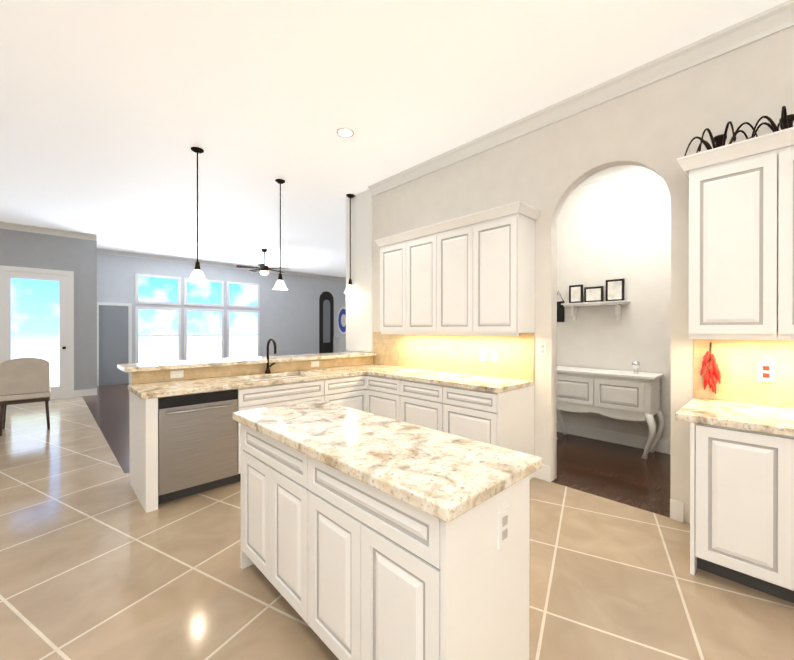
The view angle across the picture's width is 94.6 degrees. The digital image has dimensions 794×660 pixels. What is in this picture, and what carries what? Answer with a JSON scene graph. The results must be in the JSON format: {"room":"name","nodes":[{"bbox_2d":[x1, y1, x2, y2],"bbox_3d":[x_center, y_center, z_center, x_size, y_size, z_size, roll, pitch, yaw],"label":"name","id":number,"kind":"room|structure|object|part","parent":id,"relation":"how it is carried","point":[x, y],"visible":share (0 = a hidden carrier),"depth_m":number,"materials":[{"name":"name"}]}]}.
{"room":"kitchen","nodes":[
{"label":"kitchen","id":0,"kind":"room"},
{"bbox_2d":[0,228,96,389],"bbox_3d":[-8.060,-0.311,6.329,4.440,3.400,0.150,0,0,-44],"label":"wall","id":1,"kind":"structure","parent":0,"point":[77,256],"depth_m":7.59,"materials":[{"name":"paint"}]},
{"bbox_2d":[0,265,73,399],"bbox_3d":[-7.038,0.092,7.136,1.110,2.590,0.099,0,0,-44],"label":"patio door","id":2,"kind":"structure","parent":1,"relation":"in","point":[36,312],"depth_m":7.19,"materials":[{"name":"white glass"}]},
{"bbox_2d":[0,221,96,240],"bbox_3d":[-7.974,-1.954,6.236,4.440,0.115,0.095,0,0,-44],"label":"crown molding","id":3,"kind":"structure","parent":1,"relation":"attached to","point":[39,230],"depth_m":7.24,"materials":[{"name":"white wood"}]},
{"bbox_2d":[74,388,96,396],"bbox_3d":[-8.001,1.319,6.272,4.440,0.140,0.019,0,0,-44],"label":"baseboard","id":4,"kind":"structure","parent":1,"relation":"attached to","point":[84,392],"depth_m":7.67,"materials":[{"name":"white wood"}]},
{"bbox_2d":[97,253,345,362],"bbox_3d":[-5.741,-0.322,10.816,14.000,3.400,0.150,0,0,-44],"label":"wall","id":5,"kind":"structure","parent":0,"point":[289,321],"depth_m":12.04,"materials":[{"name":"paint"}]},
{"bbox_2d":[97,302,131,385],"bbox_3d":[-7.185,0.347,9.290,0.740,2.070,0.047,0,0,-44],"label":"door","id":6,"kind":"structure","parent":5,"relation":"in","point":[114,335],"depth_m":9.27,"materials":[{"name":"grey paint"}]},
{"bbox_2d":[135,273,259,362],"bbox_3d":[-5.670,-0.282,10.756,3.320,2.420,0.028,0,0,-44],"label":"window","id":7,"kind":"structure","parent":5,"relation":"in","point":[157,334],"depth_m":10.59,"materials":[{"name":"white"}]},
{"bbox_2d":[97,248,345,280],"bbox_3d":[-5.655,-1.964,10.723,14.000,0.115,0.095,0,0,-44],"label":"crown molding","id":8,"kind":"structure","parent":5,"relation":"attached to","point":[146,256],"depth_m":10.53,"materials":[{"name":"white wood"}]},
{"bbox_2d":[319,291,333,352],"bbox_3d":[-2.631,-0.036,13.692,0.630,2.815,0.003,0,0,-44],"label":"door","id":9,"kind":"structure","parent":5,"relation":"attached to","point":[326,317],"depth_m":13.69,"materials":[{"name":"grey wood"}]},
{"bbox_2d":[337,306,345,334],"bbox_3d":[-2.075,-0.370,14.217,0.580,1.102,0.013,0,0,-44],"label":"decorative plate","id":10,"kind":"object","parent":5,"relation":"attached to","point":[341,320],"visible":0.69,"depth_m":14.17,"materials":[{"name":"blue ceramic"}]},
{"bbox_2d":[82,383,669,517],"bbox_3d":[-0.737,1.415,5.609,14.000,0.050,14.300,0,0,-44],"label":"floor","id":11,"kind":"structure","parent":0,"point":[626,475],"depth_m":3.85,"materials":[{"name":"brown wood"}]},
{"bbox_2d":[333,336,346,352],"bbox_3d":[-1.925,0.810,13.991,0.900,1.120,0.480,0,0,-44],"label":"sideboard","id":12,"kind":"object","parent":11,"relation":"on","point":[339,344],"visible":0.19,"depth_m":13.63,"materials":[{"name":"white wood"}]},
{"bbox_2d":[557,362,664,458],"bbox_3d":[2.442,0.882,4.403,0.479,1.039,1.202,0,0,-44],"label":"console table","id":13,"kind":"object","parent":11,"relation":"on","point":[627,395],"visible":0.92,"depth_m":4.14,"materials":[{"name":"grey wood"}]},
{"bbox_2d":[632,362,639,373],"bbox_3d":[2.721,0.428,4.171,0.080,0.130,0.078,0,0,-44],"label":"cup","id":14,"kind":"object","parent":13,"relation":"on","point":[635,365],"depth_m":4.15,"materials":[{"name":"glass"}]},
{"bbox_2d":[0,0,787,277],"bbox_3d":[-0.771,-2.060,5.636,14.200,0.100,14.600,0,0,-44],"label":"ceiling","id":15,"kind":"structure","parent":0,"point":[112,112],"depth_m":3.13,"materials":[{"name":"white paint"}]},
{"bbox_2d":[188,147,206,281],"bbox_3d":[-2.218,-1.275,4.069,0.196,1.459,0.193,0,0,-44],"label":"pendant light","id":16,"kind":"object","parent":15,"relation":"hanging from","point":[197,274],"visible":1,"depth_m":4.05,"materials":[{"name":"white glass"}]},
{"bbox_3d":[-2.218,-0.608,4.071,0.196,0.125,0.193,0,0,-44],"label":"lamp shade","id":17,"kind":"part","parent":16,"relation":"part of","materials":[{"name":"white glass"}]},
{"bbox_3d":[-2.218,-1.333,4.069,0.130,1.344,0.130,0,0,-44],"label":"rod","id":18,"kind":"part","parent":16,"relation":"part of","materials":[{"name":"brown metal"}]},
{"bbox_2d":[236,249,284,275],"bbox_3d":[-3.345,-1.688,9.167,1.259,0.659,1.231,0,0,-44],"label":"ceiling fan","id":19,"kind":"object","parent":15,"relation":"hanging from","point":[264,269],"visible":1,"depth_m":9.09,"materials":[{"name":"brown"}]},
{"bbox_2d":[273,179,287,289],"bbox_3d":[-1.571,-1.277,4.926,0.196,1.459,0.193,0,0,-44],"label":"pendant light","id":20,"kind":"object","parent":15,"relation":"hanging from","point":[280,284],"visible":1,"depth_m":4.91,"materials":[{"name":"white glass"}]},
{"bbox_3d":[-1.571,-1.335,4.926,0.130,1.344,0.130,0,0,-44],"label":"rod","id":21,"kind":"part","parent":20,"relation":"part of","materials":[{"name":"brown metal"}]},
{"bbox_3d":[-1.571,-0.610,4.927,0.196,0.125,0.193,0,0,-44],"label":"lamp shade","id":22,"kind":"part","parent":20,"relation":"part of","materials":[{"name":"white glass"}]},
{"bbox_2d":[336,128,354,137],"bbox_3d":[-0.527,-2.001,3.722,0.190,0.007,0.190,0,0,-44],"label":"recessed light","id":23,"kind":"object","parent":15,"relation":"in","point":[345,133],"visible":1,"depth_m":3.71,"materials":[{"name":"white plastic"}]},
{"bbox_2d":[344,194,355,293],"bbox_3d":[-0.697,-1.279,5.460,0.196,1.459,0.193,0,0,-44],"label":"pendant light","id":24,"kind":"object","parent":15,"relation":"hanging from","point":[349,288],"visible":0.88,"depth_m":5.44,"materials":[{"name":"brown metal"}]},
{"bbox_3d":[-0.697,-0.612,5.461,0.196,0.125,0.193,0,0,-44],"label":"lamp shade","id":25,"kind":"part","parent":24,"relation":"part of","materials":[{"name":"white glass"}]},
{"bbox_3d":[-0.697,-1.336,5.460,0.130,1.344,0.130,0,0,-44],"label":"rod","id":26,"kind":"part","parent":24,"relation":"part of","materials":[{"name":"brown metal"}]},
{"bbox_2d":[0,396,793,659],"bbox_3d":[-2.697,1.423,2.596,7.000,0.050,12.670,0,0,-44],"label":"floor","id":27,"kind":"structure","parent":0,"point":[97,562],"depth_m":2.04,"materials":[{"name":"beige tile"}]},
{"bbox_2d":[0,358,50,435],"bbox_3d":[-5.175,0.882,5.104,0.500,1.021,0.578,0,0,-44],"label":"dining chair","id":28,"kind":"object","parent":27,"relation":"on","point":[24,380],"visible":1,"depth_m":4.93,"materials":[{"name":"fabric"}]},
{"bbox_3d":[-5.202,1.167,5.133,0.486,0.451,0.486,0,0,-44],"label":"frame","id":29,"kind":"part","parent":28,"relation":"part of","materials":[{"name":"wood"}]},
{"bbox_2d":[0,391,50,401],"bbox_3d":[-5.202,0.901,5.132,0.500,0.079,0.500,0,0,-44],"label":"cushion","id":30,"kind":"object","parent":28,"relation":"on","point":[25,396],"depth_m":4.96,"materials":[{"name":"fabric"}]},
{"bbox_2d":[129,388,248,512],"bbox_3d":[-1.861,0.961,3.276,0.748,0.870,0.626,0,0,-44],"label":"base cabinet","id":31,"kind":"object","parent":27,"relation":"on","point":[184,427],"depth_m":3.02,"materials":[{"name":"grey"}]},
{"bbox_2d":[158,389,237,495],"bbox_3d":[-1.631,0.912,3.051,0.598,0.760,0.069,0,0,-44],"label":"dishwasher","id":32,"kind":"object","parent":31,"relation":"in","point":[198,431],"depth_m":3.03,"materials":[{"name":"silver metal"}]},
{"bbox_2d":[117,352,376,371],"bbox_3d":[-1.468,0.342,4.301,2.856,0.041,0.450,0,0,-44],"label":"countertop","id":33,"kind":"structure","parent":31,"relation":"on","point":[152,366],"depth_m":3.83,"materials":[{"name":"beige stone"}]},
{"bbox_2d":[129,364,396,399],"bbox_3d":[-1.133,0.501,3.974,2.826,0.044,0.635,0,0,-44],"label":"countertop","id":34,"kind":"structure","parent":31,"relation":"on","point":[207,383],"depth_m":3.48,"materials":[{"name":"beige stone"}]},
{"bbox_2d":[265,338,275,373],"bbox_3d":[-1.350,0.285,4.004,0.121,0.387,0.224,0,0,-44],"label":"faucet","id":35,"kind":"object","parent":34,"relation":"on","point":[270,364],"depth_m":4.03,"materials":[{"name":"brown metal"}]},
{"bbox_2d":[249,372,320,409],"bbox_3d":[-1.288,0.960,3.826,0.960,0.870,0.626,0,0,-44],"label":"base cabinet","id":36,"kind":"object","parent":27,"relation":"on","point":[261,395],"depth_m":3.60,"materials":[{"name":"grey wood"}]},
{"bbox_2d":[321,372,368,411],"bbox_3d":[-0.779,0.959,4.292,0.653,0.870,0.659,0,0,-44],"label":"base cabinet","id":37,"kind":"object","parent":27,"relation":"on","point":[347,391],"depth_m":4.09,"materials":[{"name":"grey wood"}]},
{"bbox_2d":[240,424,529,659],"bbox_3d":[-0.204,0.965,1.775,0.510,0.870,1.538,0,0,-44],"label":"kitchen island","id":38,"kind":"object","parent":27,"relation":"on","point":[367,536],"depth_m":1.32,"materials":[{"name":"grey wood"}]},
{"bbox_2d":[233,400,541,523],"bbox_3d":[-0.206,0.506,1.776,0.580,0.044,1.600,0,0,-44],"label":"island countertop","id":39,"kind":"structure","parent":38,"relation":"on","point":[443,476],"depth_m":1.42,"materials":[{"name":"beige stone"}]},
{"bbox_2d":[365,376,404,421],"bbox_3d":[0.065,0.959,4.284,0.670,0.870,0.639,0,0,-44],"label":"base cabinet","id":40,"kind":"object","parent":27,"relation":"on","point":[384,395],"depth_m":4.06,"materials":[{"name":"grey wood"}]},
{"bbox_2d":[405,380,436,429],"bbox_3d":[0.460,0.960,3.900,0.632,0.870,0.698,0,0,-44],"label":"base cabinet","id":41,"kind":"object","parent":27,"relation":"on","point":[420,396],"depth_m":3.67,"materials":[{"name":"grey wood"}]},
{"bbox_2d":[437,384,533,478],"bbox_3d":[0.848,0.961,3.496,0.632,0.870,0.659,0,0,-44],"label":"base cabinet","id":42,"kind":"object","parent":27,"relation":"on","point":[502,419],"depth_m":3.26,"materials":[{"name":"grey wood"}]},
{"bbox_2d":[369,368,532,391],"bbox_3d":[0.473,0.502,3.878,0.642,0.044,1.730,0,0,-44],"label":"countertop","id":43,"kind":"structure","parent":42,"relation":"on","point":[463,380],"depth_m":3.62,"materials":[{"name":"beige stone"}]},
{"bbox_2d":[687,419,774,595],"bbox_3d":[2.089,0.964,2.168,0.682,0.870,0.467,0,0,-44],"label":"base cabinet","id":44,"kind":"object","parent":27,"relation":"on","point":[742,493],"depth_m":1.97,"materials":[{"name":"grey wood"}]},
{"bbox_2d":[675,399,793,434],"bbox_3d":[2.712,0.507,1.511,0.692,0.044,2.416,0,0,-44],"label":"countertop","id":45,"kind":"structure","parent":44,"relation":"on","point":[764,417],"depth_m":2.10,"materials":[{"name":"beige stone"}]},
{"bbox_2d":[775,431,793,602],"bbox_3d":[2.344,0.964,1.902,0.682,0.870,0.505,0,0,-44],"label":"base cabinet","id":46,"kind":"object","parent":27,"relation":"on","point":[784,444],"depth_m":1.83,"materials":[{"name":"grey wood"}]},
{"bbox_2d":[347,26,793,523],"bbox_3d":[1.765,-0.303,3.085,0.120,3.400,7.200,0,0,-44],"label":"wall","id":47,"kind":"structure","parent":0,"point":[656,127],"depth_m":2.98,"materials":[{"name":"paint"}]},
{"bbox_2d":[132,332,533,383],"bbox_3d":[-0.525,0.255,3.361,2.797,0.450,2.369,0,0,-44],"label":"backsplash","id":48,"kind":"structure","parent":47,"relation":"attached to","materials":[{"name":"tile"}]},
{"bbox_2d":[346,189,372,351],"bbox_3d":[-0.566,-0.849,5.409,0.021,2.319,0.614,0,0,-44],"label":"wall","id":49,"kind":"structure","parent":47,"relation":"attached to","point":[359,319],"depth_m":5.36,"materials":[{"name":"white paint"}]},
{"bbox_2d":[379,234,398,332],"bbox_3d":[0.092,-0.542,4.483,0.352,1.130,0.515,0,0,-44],"label":"upper cabinet","id":50,"kind":"object","parent":47,"relation":"attached to","point":[389,251],"depth_m":4.42,"materials":[{"name":"grey wood"}]},
{"bbox_2d":[399,225,430,332],"bbox_3d":[0.389,-0.541,4.174,0.352,1.130,0.574,0,0,-44],"label":"upper cabinet","id":51,"kind":"object","parent":47,"relation":"attached to","point":[415,246],"depth_m":4.11,"materials":[{"name":"grey wood"}]},
{"bbox_2d":[431,217,466,332],"bbox_3d":[0.706,-0.540,3.844,0.352,1.130,0.573,0,0,-44],"label":"upper cabinet","id":52,"kind":"object","parent":47,"relation":"attached to","point":[448,238],"depth_m":3.76,"materials":[{"name":"grey wood"}]},
{"bbox_2d":[467,201,538,332],"bbox_3d":[1.002,-0.539,3.535,0.352,1.130,0.516,0,0,-44],"label":"upper cabinet","id":53,"kind":"object","parent":47,"relation":"attached to","point":[473,274],"depth_m":3.38,"materials":[{"name":"grey wood"}]},
{"bbox_2d":[534,464,550,481],"bbox_3d":[1.356,1.326,3.417,0.015,0.140,0.160,0,0,-44],"label":"baseboard","id":54,"kind":"structure","parent":47,"relation":"attached to","point":[543,473],"depth_m":3.39,"materials":[{"name":"white wood"}]},
{"bbox_2d":[539,342,546,354],"bbox_3d":[1.358,0.176,3.416,0.008,0.120,0.074,0,0,-44],"label":"switch plate","id":55,"kind":"object","parent":47,"relation":"attached to","point":[542,348],"visible":1,"depth_m":3.41,"materials":[{"name":"white plastic"}]},
{"bbox_2d":[368,0,793,195],"bbox_3d":[1.902,-1.945,2.783,0.095,0.115,6.580,0,0,-44],"label":"crown molding","id":56,"kind":"structure","parent":47,"relation":"attached to","point":[766,23],"depth_m":2.90,"materials":[{"name":"white wood"}]},
{"bbox_2d":[670,499,683,522],"bbox_3d":[2.055,1.327,2.688,0.015,0.140,0.080,0,0,-44],"label":"baseboard","id":57,"kind":"structure","parent":47,"relation":"attached to","point":[676,510],"depth_m":2.68,"materials":[{"name":"white wood"}]},
{"bbox_2d":[700,342,720,393],"bbox_3d":[2.157,0.261,2.518,0.055,0.350,0.108,0,0,-44],"label":"hanging red ristra","id":58,"kind":"object","parent":47,"relation":"attached to","point":[712,376],"visible":0.98,"depth_m":2.50,"materials":[{"name":"red food"}]},
{"bbox_2d":[685,139,760,338],"bbox_3d":[2.167,-0.537,2.322,0.352,1.130,0.458,0,0,-44],"label":"upper cabinet","id":59,"kind":"object","parent":47,"relation":"attached to","point":[741,240],"depth_m":2.23,"materials":[{"name":"grey wood"}]},
{"bbox_2d":[684,121,757,155],"bbox_3d":[2.086,-1.198,2.365,0.382,0.166,0.392,0,0,-44],"label":"decoration","id":60,"kind":"object","parent":59,"relation":"on","point":[719,140],"visible":0.69,"depth_m":2.33,"materials":[{"name":"brown metal"}]},
{"bbox_2d":[749,106,793,138],"bbox_3d":[2.289,-1.193,2.136,0.372,0.158,0.369,0,0,-44],"label":"decoration","id":61,"kind":"object","parent":59,"relation":"on","point":[785,121],"visible":0.58,"depth_m":2.15,"materials":[{"name":"brown metal"}]},
{"bbox_2d":[694,339,793,407],"bbox_3d":[2.956,0.259,1.744,0.016,0.450,2.415,0,0,-44],"label":"backsplash","id":62,"kind":"structure","parent":47,"relation":"attached to","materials":[{"name":"tile"}]},
{"bbox_2d":[761,127,793,338],"bbox_3d":[2.424,-0.536,2.054,0.352,1.130,0.516,0,0,-44],"label":"upper cabinet","id":63,"kind":"object","parent":47,"relation":"attached to","point":[777,149],"depth_m":2.08,"materials":[{"name":"grey wood"}]},
{"bbox_2d":[557,168,670,440],"bbox_3d":[3.047,-0.306,4.233,0.120,3.400,7.080,0,0,-44],"label":"wall","id":64,"kind":"structure","parent":0,"point":[617,227],"depth_m":4.47,"materials":[{"name":"paint"}]},
{"bbox_2d":[557,279,629,321],"bbox_3d":[2.412,-0.363,4.670,0.188,0.511,0.930,0,0,-44],"label":"shelf","id":65,"kind":"object","parent":64,"relation":"attached to","point":[593,296],"visible":0.85,"depth_m":4.61,"materials":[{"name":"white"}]},
{"bbox_2d":[577,165,644,186],"bbox_3d":[2.938,-1.949,4.187,0.095,0.115,3.530,0,0,-44],"label":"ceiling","id":66,"kind":"structure","parent":64,"relation":"attached to","point":[611,172],"depth_m":4.51,"materials":[{"name":"white paint"}]},
{"bbox_2d":[557,421,670,453],"bbox_3d":[2.966,1.324,4.221,0.020,0.140,3.530,0,0,-44],"label":"baseboard","id":67,"kind":"structure","parent":64,"relation":"attached to","point":[661,446],"depth_m":4.51,"materials":[{"name":"white wood"}]}
]}

